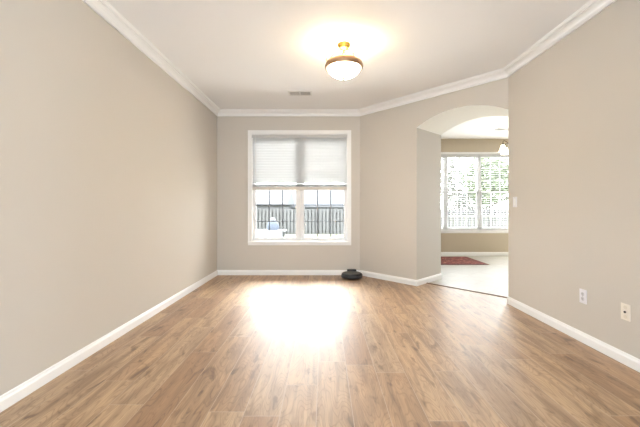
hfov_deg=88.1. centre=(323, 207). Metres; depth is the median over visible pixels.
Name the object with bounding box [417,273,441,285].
baseboard
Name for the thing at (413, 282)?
baseboard
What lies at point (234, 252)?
wall
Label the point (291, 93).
ceiling vent
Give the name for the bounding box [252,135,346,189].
window blind
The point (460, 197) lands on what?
tree
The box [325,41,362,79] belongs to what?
ceiling light
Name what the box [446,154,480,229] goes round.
window blind
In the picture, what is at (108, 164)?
wall
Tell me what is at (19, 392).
baseboard
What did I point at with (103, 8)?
trim
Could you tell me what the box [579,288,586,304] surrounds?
wall outlet
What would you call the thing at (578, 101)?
wall
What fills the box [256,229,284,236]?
tablecloth
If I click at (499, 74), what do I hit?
trim
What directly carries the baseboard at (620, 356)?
attached to the wall at (578, 101)
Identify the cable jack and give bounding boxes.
[621,303,630,321]
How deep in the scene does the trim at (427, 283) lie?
4.44 m
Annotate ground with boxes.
[285,214,503,236]
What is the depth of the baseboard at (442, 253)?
7.72 m
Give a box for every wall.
[0,0,216,395]
[217,116,359,269]
[360,72,515,299]
[441,139,507,251]
[516,0,639,358]
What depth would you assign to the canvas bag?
15.01 m
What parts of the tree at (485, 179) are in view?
crown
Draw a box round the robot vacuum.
[341,271,362,278]
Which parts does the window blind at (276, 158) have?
rail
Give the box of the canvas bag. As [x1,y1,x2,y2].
[267,218,278,229]
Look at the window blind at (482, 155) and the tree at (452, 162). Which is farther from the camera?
the tree at (452, 162)
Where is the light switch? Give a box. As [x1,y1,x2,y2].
[513,197,516,206]
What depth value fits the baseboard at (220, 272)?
5.49 m
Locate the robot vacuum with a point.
(347, 274)
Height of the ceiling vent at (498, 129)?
0.012 m
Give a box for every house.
[256,190,293,208]
[291,190,343,208]
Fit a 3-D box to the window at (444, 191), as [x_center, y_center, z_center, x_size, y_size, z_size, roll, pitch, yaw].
[3.270,-0.357,7.800,2.440,1.890,0.179,0,0,0]
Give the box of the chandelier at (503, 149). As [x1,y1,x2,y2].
[499,140,507,154]
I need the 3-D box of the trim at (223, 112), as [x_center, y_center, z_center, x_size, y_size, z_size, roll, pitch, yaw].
[-0.589,-1.569,5.460,2.373,0.095,0.080,0,0,0]
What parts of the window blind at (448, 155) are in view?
rail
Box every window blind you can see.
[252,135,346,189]
[441,154,446,229]
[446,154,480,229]
[480,154,507,229]
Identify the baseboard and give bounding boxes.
[0,270,217,412]
[217,270,359,274]
[360,270,416,285]
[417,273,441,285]
[441,252,507,255]
[507,296,639,371]
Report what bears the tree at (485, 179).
on the ground
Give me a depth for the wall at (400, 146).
4.92 m
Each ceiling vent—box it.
[288,91,311,95]
[494,128,507,130]
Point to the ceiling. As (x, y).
(240, 54)
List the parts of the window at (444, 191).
sash, sash, sash, sash, frame, casing, sill, sash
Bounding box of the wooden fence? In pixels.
[256,208,507,234]
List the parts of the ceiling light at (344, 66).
lamp shade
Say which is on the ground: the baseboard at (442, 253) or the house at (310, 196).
the house at (310, 196)
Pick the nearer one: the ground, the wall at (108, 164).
the wall at (108, 164)
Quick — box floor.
[0,256,639,426]
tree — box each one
[441,158,467,199]
[441,184,488,213]
[461,158,507,226]
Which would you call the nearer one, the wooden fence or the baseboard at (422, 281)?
the baseboard at (422, 281)
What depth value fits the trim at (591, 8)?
2.96 m
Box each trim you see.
[82,0,219,115]
[218,109,359,115]
[358,68,507,115]
[427,283,506,297]
[503,0,616,76]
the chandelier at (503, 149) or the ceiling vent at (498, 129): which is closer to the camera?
the chandelier at (503, 149)
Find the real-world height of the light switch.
0.116 m
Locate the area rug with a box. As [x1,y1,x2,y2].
[441,257,489,264]
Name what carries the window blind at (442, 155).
attached to the window at (444, 191)
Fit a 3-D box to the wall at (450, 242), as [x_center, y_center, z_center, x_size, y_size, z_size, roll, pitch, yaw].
[3.722,0.098,7.815,3.756,3.430,0.150,0,0,0]
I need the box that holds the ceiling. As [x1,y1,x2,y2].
[106,0,589,138]
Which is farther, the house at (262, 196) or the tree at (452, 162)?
the house at (262, 196)
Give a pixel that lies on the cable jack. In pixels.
(625, 308)
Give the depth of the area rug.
6.82 m
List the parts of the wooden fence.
picket panel, picket panel, picket panel, picket panel, rail, rail, picket panel, picket panel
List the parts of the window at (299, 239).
sash, sill, frame, sash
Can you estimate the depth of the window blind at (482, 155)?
7.76 m
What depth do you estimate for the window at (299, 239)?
5.50 m
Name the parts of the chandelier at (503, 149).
lamp shade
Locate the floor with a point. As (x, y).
(234, 350)
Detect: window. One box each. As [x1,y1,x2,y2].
[248,130,350,244]
[441,152,507,232]

